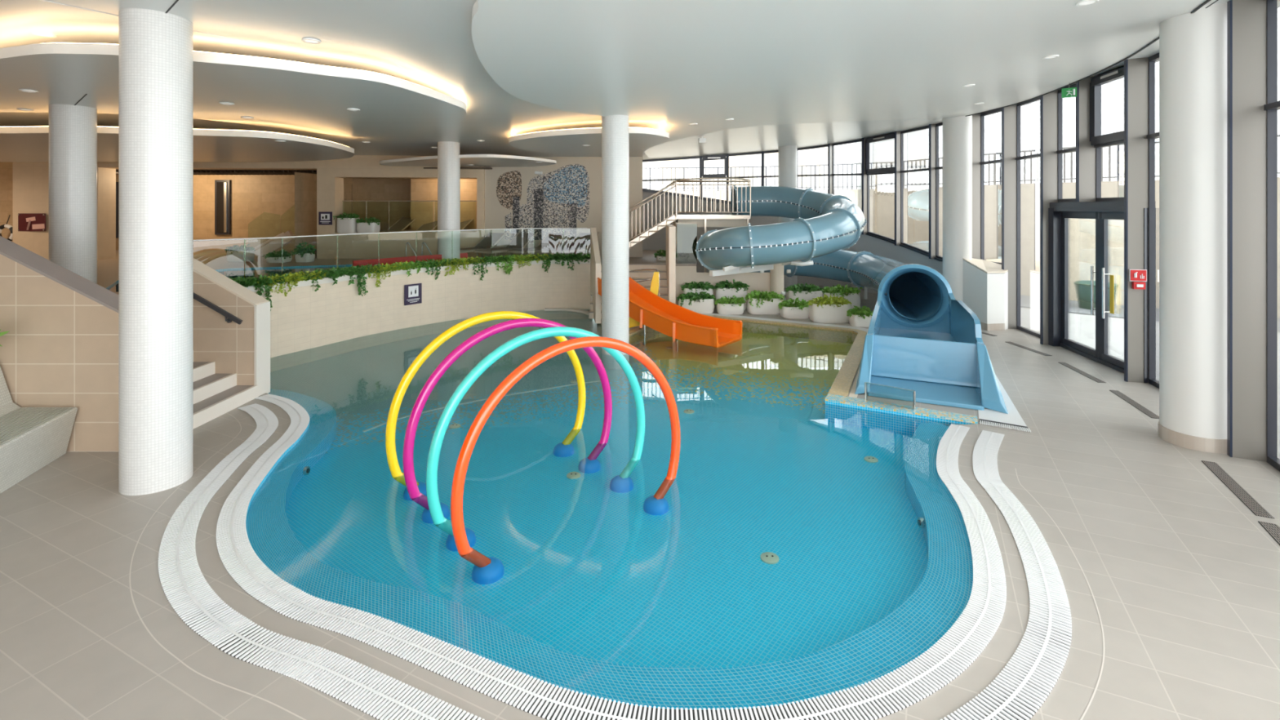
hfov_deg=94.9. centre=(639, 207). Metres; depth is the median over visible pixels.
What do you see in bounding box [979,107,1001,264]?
window
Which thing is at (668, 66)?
ceiling
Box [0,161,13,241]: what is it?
wall niche
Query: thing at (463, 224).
sun lounger
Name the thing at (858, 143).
window
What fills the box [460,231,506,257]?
sun lounger
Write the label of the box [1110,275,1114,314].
strip
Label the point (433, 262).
trailing plant
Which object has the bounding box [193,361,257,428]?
stairs
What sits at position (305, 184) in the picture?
wall
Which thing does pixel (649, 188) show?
terrace railing
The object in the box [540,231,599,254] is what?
sun lounger
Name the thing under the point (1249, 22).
column
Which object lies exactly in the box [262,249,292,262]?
planter
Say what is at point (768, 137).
ceiling
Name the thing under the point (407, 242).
ladder rail
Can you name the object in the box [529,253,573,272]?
trailing plant
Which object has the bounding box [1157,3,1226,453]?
column
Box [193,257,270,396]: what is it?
wall
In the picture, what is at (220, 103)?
recessed light
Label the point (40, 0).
trim
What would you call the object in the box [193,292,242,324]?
handrail
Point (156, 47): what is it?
column
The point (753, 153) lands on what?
window
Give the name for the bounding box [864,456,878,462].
floor nozzle
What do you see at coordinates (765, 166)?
terrace railing
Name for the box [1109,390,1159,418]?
floor drain
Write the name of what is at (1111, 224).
door
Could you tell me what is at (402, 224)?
sun lounger
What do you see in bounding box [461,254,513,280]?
trailing plant
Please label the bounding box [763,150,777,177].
window
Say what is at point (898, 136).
pillar
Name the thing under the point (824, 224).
slide
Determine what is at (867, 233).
trim
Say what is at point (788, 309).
planter
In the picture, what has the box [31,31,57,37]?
recessed light
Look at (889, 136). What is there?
window frame
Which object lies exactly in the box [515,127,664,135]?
recessed light
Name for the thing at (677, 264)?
floor
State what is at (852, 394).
trim
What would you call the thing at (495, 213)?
wall
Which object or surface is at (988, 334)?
floor drain
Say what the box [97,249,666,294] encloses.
floor
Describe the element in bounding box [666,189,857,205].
wall
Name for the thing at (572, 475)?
floor nozzle
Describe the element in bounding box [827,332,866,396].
trim
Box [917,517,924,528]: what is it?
pool light
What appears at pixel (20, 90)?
recessed light
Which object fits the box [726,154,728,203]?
window fin
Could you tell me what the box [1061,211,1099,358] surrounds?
door
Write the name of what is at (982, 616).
drain grating
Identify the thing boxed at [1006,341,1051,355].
floor drain
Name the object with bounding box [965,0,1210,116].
trim
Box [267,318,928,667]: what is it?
pool water
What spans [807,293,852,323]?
planter
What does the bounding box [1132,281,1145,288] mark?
fire alarm
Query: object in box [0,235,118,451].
wall
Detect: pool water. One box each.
[107,265,351,291]
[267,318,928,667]
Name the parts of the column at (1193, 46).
skirting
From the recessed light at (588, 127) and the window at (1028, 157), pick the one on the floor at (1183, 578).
the window at (1028, 157)
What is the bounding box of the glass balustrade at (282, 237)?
[193,227,586,277]
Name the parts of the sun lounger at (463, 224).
backrest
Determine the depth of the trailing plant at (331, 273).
10.85 m
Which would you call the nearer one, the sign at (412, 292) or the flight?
the sign at (412, 292)
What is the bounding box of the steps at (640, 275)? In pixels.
[589,262,667,318]
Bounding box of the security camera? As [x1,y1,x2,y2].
[534,170,542,174]
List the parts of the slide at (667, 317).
leg, leg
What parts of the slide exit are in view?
plate, cross panel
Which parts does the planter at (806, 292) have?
pot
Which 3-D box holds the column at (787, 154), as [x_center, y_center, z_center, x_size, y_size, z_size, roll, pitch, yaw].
[4.682,0.200,18.600,0.580,4.600,0.580,0,0,0]
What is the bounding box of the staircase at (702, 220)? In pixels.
[629,177,751,272]
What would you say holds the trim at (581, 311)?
attached to the wall at (904, 424)
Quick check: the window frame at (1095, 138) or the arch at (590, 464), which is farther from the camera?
the window frame at (1095, 138)
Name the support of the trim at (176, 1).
attached to the ceiling at (668, 66)
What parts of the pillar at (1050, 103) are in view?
frame post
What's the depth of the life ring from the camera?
15.97 m
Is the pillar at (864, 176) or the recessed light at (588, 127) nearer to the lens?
the recessed light at (588, 127)
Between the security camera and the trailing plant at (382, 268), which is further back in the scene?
the security camera
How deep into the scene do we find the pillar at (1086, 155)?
9.66 m
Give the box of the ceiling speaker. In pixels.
[698,136,706,143]
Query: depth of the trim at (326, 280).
12.22 m
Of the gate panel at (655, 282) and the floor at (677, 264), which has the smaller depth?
the gate panel at (655, 282)
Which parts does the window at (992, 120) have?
rail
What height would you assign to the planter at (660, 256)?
0.292 m
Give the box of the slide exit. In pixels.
[854,263,1008,413]
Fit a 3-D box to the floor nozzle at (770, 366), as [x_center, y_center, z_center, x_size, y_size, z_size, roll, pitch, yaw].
[2.322,2.759,10.242,0.144,0.022,0.144,0,0,0]
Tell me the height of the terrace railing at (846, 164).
0.975 m
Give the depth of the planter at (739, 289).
14.31 m
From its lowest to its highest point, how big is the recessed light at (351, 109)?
0.018 m
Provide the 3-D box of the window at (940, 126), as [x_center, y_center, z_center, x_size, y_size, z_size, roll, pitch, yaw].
[7.662,-0.428,14.159,0.113,3.464,1.560,0,0,-10]
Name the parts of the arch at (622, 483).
stem, stem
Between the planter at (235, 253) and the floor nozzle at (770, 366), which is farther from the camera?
the planter at (235, 253)
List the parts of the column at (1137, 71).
frame post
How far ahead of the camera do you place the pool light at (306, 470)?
5.90 m
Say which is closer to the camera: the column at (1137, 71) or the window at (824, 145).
the column at (1137, 71)
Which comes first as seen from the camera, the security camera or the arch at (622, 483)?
the arch at (622, 483)
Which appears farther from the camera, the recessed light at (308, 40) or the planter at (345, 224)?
the planter at (345, 224)
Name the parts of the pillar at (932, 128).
blade, frame post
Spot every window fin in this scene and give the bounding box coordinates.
[699,155,702,199]
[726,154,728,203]
[761,151,764,186]
[797,150,798,188]
[827,143,834,194]
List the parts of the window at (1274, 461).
rail, pane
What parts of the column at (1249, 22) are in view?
frame post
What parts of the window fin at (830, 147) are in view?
blade, frame post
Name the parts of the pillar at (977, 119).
frame post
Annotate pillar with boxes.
[862,137,868,234]
[894,131,902,245]
[928,124,937,258]
[972,113,982,259]
[1001,104,1018,328]
[1040,89,1060,344]
[1075,76,1098,201]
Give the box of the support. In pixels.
[709,260,802,302]
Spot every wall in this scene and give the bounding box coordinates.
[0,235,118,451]
[13,155,484,260]
[106,264,352,288]
[115,174,418,250]
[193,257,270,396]
[245,316,975,568]
[254,263,592,372]
[484,156,642,257]
[590,227,600,323]
[642,191,942,293]
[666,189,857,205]
[675,263,770,307]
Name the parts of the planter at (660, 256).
pot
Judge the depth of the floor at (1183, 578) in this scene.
3.90 m
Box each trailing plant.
[230,273,296,311]
[257,270,326,296]
[293,266,363,291]
[333,262,386,296]
[358,260,413,287]
[386,259,439,276]
[412,257,466,279]
[435,255,487,275]
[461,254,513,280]
[487,253,533,275]
[511,253,549,267]
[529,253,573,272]
[554,252,590,270]
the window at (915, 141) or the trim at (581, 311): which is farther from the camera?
the window at (915, 141)
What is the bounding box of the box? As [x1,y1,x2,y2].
[962,257,1008,330]
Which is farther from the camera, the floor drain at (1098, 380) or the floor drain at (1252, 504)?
the floor drain at (1098, 380)
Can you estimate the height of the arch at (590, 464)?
1.684 m
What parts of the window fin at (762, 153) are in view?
frame post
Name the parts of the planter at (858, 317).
pot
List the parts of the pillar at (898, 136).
blade, frame post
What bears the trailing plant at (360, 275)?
in the wall at (307, 325)
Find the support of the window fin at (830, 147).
attached to the window at (824, 145)
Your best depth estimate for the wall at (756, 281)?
14.75 m
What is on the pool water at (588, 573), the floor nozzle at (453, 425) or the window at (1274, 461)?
the floor nozzle at (453, 425)
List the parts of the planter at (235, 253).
pot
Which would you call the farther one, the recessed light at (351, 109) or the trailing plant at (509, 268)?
the trailing plant at (509, 268)
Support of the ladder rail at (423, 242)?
attached to the wall at (108, 287)
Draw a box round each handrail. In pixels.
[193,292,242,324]
[629,268,659,296]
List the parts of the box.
skirting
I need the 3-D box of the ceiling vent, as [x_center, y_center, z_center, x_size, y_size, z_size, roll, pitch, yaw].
[-12.330,-1.060,17.600,7.180,0.070,1.300,0,0,0]
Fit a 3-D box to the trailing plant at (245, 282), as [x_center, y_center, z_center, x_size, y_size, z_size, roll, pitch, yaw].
[-6.375,1.428,9.795,0.404,0.642,1.271,0,0,35]
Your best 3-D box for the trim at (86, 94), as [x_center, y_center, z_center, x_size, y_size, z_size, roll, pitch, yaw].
[-7.548,-1.458,7.917,1.261,0.004,0.012,0,0,41]
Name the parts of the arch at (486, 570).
stem, stem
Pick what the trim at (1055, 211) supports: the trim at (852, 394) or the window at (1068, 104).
the window at (1068, 104)
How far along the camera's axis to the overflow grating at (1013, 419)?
6.98 m
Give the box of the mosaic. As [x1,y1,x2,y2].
[496,164,589,243]
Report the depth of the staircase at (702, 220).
15.90 m
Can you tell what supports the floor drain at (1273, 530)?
on the floor at (1183, 578)
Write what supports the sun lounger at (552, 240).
on the floor at (107, 269)
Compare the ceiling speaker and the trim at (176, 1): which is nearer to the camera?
the trim at (176, 1)
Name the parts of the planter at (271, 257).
pot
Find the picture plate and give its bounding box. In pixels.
[17,213,45,231]
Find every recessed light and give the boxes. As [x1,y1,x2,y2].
[0,125,343,145]
[17,108,33,111]
[18,88,38,93]
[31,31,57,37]
[45,42,430,88]
[218,102,234,105]
[301,37,320,44]
[346,108,359,111]
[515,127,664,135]
[962,84,974,87]
[1042,54,1058,58]
[1075,0,1098,6]
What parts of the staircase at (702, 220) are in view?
rail, handrail, post, post, handrail, post, handrail, rail, post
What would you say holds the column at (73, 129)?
on the floor at (1183, 578)
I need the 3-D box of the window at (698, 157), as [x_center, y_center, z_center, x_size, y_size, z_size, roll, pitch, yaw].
[0.982,-1.058,20.436,2.277,1.470,0.117,0,0,3]
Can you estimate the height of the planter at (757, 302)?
0.555 m
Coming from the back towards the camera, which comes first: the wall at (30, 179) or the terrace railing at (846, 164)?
the terrace railing at (846, 164)
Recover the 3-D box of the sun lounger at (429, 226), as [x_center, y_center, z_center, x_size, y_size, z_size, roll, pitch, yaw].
[-6.691,0.625,17.597,0.635,0.732,1.863,0,0,25]
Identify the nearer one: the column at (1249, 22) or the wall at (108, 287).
the column at (1249, 22)
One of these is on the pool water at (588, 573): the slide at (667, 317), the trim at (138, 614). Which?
the slide at (667, 317)
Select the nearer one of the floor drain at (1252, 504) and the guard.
the floor drain at (1252, 504)
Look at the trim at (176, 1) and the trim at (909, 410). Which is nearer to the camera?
the trim at (176, 1)
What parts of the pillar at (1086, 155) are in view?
frame post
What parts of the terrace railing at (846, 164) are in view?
post, post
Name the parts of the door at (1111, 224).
pull handle, pane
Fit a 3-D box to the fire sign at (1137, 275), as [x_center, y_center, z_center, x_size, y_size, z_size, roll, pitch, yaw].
[7.115,0.963,8.377,0.210,0.170,0.040,0,0,14]
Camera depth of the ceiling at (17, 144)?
12.12 m
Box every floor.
[0,283,1279,719]
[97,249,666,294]
[675,258,696,266]
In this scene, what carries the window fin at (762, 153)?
attached to the window at (753, 153)
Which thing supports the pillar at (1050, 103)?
on the floor at (1183, 578)
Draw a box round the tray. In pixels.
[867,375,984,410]
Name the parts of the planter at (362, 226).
pot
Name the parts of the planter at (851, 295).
pot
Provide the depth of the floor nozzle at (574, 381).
9.30 m
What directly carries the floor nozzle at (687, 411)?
on the pool water at (588, 573)
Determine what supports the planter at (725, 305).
on the floor at (1183, 578)
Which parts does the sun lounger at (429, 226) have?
seat, backrest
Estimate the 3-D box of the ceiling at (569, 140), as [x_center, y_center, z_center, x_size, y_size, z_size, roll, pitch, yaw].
[-1.129,-1.420,12.712,3.415,0.100,3.982,0,0,0]
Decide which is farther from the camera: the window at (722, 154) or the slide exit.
the window at (722, 154)
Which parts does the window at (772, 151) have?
rail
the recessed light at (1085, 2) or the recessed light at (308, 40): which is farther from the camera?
the recessed light at (308, 40)
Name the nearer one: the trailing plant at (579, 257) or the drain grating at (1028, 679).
the drain grating at (1028, 679)
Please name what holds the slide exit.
on the floor at (1183, 578)
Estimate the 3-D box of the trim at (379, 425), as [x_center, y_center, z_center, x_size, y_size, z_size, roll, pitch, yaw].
[-2.112,2.766,8.427,3.511,0.006,0.314,0,0,-37]
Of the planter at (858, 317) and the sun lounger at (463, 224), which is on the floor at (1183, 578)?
the planter at (858, 317)
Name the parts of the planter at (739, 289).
pot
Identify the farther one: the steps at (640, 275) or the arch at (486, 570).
the steps at (640, 275)
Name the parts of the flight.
handrail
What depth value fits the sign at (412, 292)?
12.45 m
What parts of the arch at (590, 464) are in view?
stem, stem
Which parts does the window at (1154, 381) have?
rail, pane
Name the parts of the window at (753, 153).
rail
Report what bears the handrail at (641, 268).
on the trim at (635, 329)
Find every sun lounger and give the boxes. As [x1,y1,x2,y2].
[379,216,415,231]
[385,220,437,231]
[430,218,473,232]
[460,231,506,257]
[473,231,537,257]
[506,231,568,255]
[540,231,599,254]
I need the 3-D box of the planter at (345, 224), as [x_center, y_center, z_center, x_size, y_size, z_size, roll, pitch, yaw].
[-8.167,0.413,16.403,0.651,0.573,0.654,0,0,0]
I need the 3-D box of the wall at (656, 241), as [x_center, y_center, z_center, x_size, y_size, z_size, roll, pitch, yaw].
[4.934,0.944,17.668,11.214,3.112,3.117,0,0,45]
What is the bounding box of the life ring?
[0,214,13,240]
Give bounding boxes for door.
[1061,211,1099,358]
[1099,211,1124,368]
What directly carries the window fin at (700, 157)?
attached to the window at (698, 157)
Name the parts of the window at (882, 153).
rail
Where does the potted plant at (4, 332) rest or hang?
on the bench
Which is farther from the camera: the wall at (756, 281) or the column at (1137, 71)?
the wall at (756, 281)
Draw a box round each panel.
[629,316,643,328]
[649,271,658,295]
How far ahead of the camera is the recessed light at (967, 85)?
9.27 m
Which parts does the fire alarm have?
label plate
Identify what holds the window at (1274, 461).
on the floor at (1183, 578)
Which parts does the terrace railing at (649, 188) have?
post, post, post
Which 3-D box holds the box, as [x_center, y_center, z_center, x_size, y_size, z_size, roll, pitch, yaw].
[7.411,1.782,12.623,0.816,1.435,1.275,0,0,-6]
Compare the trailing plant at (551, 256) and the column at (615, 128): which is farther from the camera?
the trailing plant at (551, 256)
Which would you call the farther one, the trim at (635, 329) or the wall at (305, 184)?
the wall at (305, 184)
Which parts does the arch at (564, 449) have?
stem, stem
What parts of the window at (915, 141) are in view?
rail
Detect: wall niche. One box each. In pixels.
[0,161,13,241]
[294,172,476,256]
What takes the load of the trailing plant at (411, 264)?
in the wall at (307, 325)
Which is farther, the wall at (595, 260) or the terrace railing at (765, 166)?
the terrace railing at (765, 166)
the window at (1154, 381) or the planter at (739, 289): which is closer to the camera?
the window at (1154, 381)
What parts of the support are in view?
post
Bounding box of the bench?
[0,366,77,493]
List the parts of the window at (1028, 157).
rail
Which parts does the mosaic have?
tree crown, tree crown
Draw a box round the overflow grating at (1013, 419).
[977,374,1031,432]
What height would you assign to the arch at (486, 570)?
1.684 m
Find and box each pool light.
[302,466,310,475]
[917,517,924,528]
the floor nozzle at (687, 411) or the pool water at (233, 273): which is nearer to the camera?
the floor nozzle at (687, 411)
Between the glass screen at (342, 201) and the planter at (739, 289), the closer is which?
the planter at (739, 289)
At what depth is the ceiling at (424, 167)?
16.45 m
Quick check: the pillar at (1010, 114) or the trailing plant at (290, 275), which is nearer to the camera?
the trailing plant at (290, 275)
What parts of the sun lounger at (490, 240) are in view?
seat, backrest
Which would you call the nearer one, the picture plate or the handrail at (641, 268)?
the handrail at (641, 268)
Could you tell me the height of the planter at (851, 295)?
0.604 m
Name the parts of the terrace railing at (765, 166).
post, post, post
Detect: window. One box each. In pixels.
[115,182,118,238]
[214,179,231,234]
[642,142,857,191]
[642,155,699,197]
[701,155,727,177]
[702,154,726,201]
[728,151,761,202]
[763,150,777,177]
[797,144,827,176]
[831,138,862,210]
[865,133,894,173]
[866,132,894,241]
[900,124,928,253]
[935,122,942,259]
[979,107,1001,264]
[1015,96,1039,337]
[1056,83,1075,202]
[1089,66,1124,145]
[1094,66,1124,201]
[1146,52,1159,388]
[1263,0,1279,471]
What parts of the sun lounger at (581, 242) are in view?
seat, backrest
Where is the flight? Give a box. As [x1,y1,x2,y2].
[253,230,294,255]
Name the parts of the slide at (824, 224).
support leg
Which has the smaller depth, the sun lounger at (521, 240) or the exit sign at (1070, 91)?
the exit sign at (1070, 91)
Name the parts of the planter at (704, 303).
pot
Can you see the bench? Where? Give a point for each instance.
(31, 438)
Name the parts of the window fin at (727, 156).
frame post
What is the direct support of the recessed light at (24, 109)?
in the ceiling at (668, 66)
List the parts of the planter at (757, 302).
pot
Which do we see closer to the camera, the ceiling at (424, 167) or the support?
the support
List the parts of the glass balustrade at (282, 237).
rail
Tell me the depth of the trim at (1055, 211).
10.60 m
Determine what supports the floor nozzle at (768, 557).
on the pool water at (588, 573)
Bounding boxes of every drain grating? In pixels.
[158,403,1071,719]
[216,394,1006,719]
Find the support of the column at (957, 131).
on the floor at (1183, 578)
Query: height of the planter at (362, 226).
0.451 m
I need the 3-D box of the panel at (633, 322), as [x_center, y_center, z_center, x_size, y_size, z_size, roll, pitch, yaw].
[-0.062,2.372,12.108,0.468,0.289,0.063,0,0,0]
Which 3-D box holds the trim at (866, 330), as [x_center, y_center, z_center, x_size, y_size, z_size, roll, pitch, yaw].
[2.076,2.496,12.806,5.460,0.001,2.419,0,0,0]
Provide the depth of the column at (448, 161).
13.53 m
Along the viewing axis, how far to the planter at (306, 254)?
15.14 m
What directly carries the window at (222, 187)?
in the wall at (258, 202)
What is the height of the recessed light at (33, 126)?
0.015 m
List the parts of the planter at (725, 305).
pot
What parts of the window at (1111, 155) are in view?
rail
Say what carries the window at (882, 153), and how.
in the wall at (656, 241)
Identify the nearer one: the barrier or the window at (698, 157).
the barrier
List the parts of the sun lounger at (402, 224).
backrest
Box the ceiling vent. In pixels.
[115,169,316,174]
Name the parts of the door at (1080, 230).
pane, pull handle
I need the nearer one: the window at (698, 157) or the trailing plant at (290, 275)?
the trailing plant at (290, 275)
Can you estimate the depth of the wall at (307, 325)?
12.30 m
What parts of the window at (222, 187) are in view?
pane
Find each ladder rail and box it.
[405,241,417,256]
[421,241,432,255]
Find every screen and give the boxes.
[342,200,476,201]
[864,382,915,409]
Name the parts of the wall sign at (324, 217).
white panel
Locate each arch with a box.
[385,311,586,501]
[402,318,612,523]
[426,326,644,551]
[450,336,680,584]
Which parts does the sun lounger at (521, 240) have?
seat, backrest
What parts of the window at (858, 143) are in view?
rail, pane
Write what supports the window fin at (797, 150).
attached to the window at (772, 151)
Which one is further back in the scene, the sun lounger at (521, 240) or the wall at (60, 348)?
the sun lounger at (521, 240)
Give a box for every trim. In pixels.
[40,0,118,16]
[74,93,87,105]
[128,413,1105,719]
[164,0,178,13]
[193,31,320,55]
[245,258,590,292]
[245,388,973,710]
[362,380,599,431]
[544,307,589,315]
[629,313,868,333]
[629,315,866,333]
[642,190,942,261]
[825,393,977,424]
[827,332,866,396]
[848,368,859,398]
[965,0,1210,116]
[1048,200,1148,382]
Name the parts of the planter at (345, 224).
pot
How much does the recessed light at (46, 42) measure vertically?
0.015 m
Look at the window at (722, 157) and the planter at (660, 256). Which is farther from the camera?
the window at (722, 157)
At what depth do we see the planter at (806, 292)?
14.32 m
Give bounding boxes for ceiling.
[0,0,1206,158]
[0,126,556,166]
[115,167,492,174]
[508,127,669,153]
[642,0,1229,159]
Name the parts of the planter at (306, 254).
pot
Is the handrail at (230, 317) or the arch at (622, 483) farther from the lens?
the handrail at (230, 317)
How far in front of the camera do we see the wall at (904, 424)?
7.50 m
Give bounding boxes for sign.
[318,211,332,224]
[404,283,422,305]
[1062,82,1076,97]
[1128,269,1146,281]
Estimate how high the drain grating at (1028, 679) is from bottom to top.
0.009 m
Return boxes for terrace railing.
[642,167,719,191]
[718,165,803,191]
[801,163,857,190]
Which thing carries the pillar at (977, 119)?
attached to the window at (940, 126)
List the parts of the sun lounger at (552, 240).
seat, backrest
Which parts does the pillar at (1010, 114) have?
frame post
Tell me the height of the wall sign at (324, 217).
0.360 m
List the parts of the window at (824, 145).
rail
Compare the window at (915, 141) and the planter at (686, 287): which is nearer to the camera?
the planter at (686, 287)
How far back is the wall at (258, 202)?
19.40 m
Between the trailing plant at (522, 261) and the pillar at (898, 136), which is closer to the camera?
the trailing plant at (522, 261)
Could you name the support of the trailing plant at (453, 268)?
in the wall at (307, 325)
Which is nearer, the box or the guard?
the box
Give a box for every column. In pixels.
[48,103,97,284]
[118,8,193,495]
[437,141,460,259]
[601,115,629,369]
[666,224,675,303]
[777,145,797,288]
[942,115,972,301]
[1124,57,1151,382]
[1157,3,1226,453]
[1226,0,1272,462]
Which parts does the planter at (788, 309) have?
pot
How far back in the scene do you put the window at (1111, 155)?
9.29 m
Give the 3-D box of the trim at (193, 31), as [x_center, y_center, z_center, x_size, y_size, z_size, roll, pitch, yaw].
[-3.955,-1.708,6.103,0.020,0.024,1.161,0,0,44]
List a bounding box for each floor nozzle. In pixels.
[448,423,461,428]
[566,471,580,479]
[570,379,577,383]
[684,408,694,413]
[760,551,778,564]
[768,364,777,368]
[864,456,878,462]
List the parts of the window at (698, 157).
rail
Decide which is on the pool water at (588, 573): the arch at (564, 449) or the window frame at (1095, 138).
the arch at (564, 449)
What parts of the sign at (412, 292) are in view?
white panel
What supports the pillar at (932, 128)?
attached to the window at (915, 141)
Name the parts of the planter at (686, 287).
pot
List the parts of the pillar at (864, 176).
blade, frame post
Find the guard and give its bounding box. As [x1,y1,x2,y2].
[675,222,697,263]
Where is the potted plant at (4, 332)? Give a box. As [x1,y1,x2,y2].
[0,329,9,346]
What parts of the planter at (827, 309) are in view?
pot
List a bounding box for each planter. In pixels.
[225,244,255,262]
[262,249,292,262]
[290,240,316,262]
[333,212,359,233]
[355,217,380,233]
[653,249,666,260]
[676,291,715,313]
[680,281,714,297]
[714,279,749,310]
[714,295,746,314]
[744,289,784,314]
[777,297,808,319]
[785,283,823,303]
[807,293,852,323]
[822,284,862,308]
[846,305,873,327]
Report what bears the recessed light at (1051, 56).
in the ceiling at (668, 66)
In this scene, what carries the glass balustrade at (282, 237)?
on the wall at (307, 325)
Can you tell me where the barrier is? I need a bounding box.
[352,253,467,266]
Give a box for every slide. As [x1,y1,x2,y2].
[597,276,742,351]
[695,185,942,321]
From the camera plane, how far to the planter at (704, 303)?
13.86 m
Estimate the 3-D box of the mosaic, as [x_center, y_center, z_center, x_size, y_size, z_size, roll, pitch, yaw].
[-2.761,-0.121,16.692,2.657,2.268,0.016,0,0,0]
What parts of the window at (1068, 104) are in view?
rail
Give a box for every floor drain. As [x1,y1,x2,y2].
[981,331,995,336]
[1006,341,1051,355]
[1058,362,1106,382]
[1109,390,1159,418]
[1200,460,1275,519]
[1257,520,1279,545]

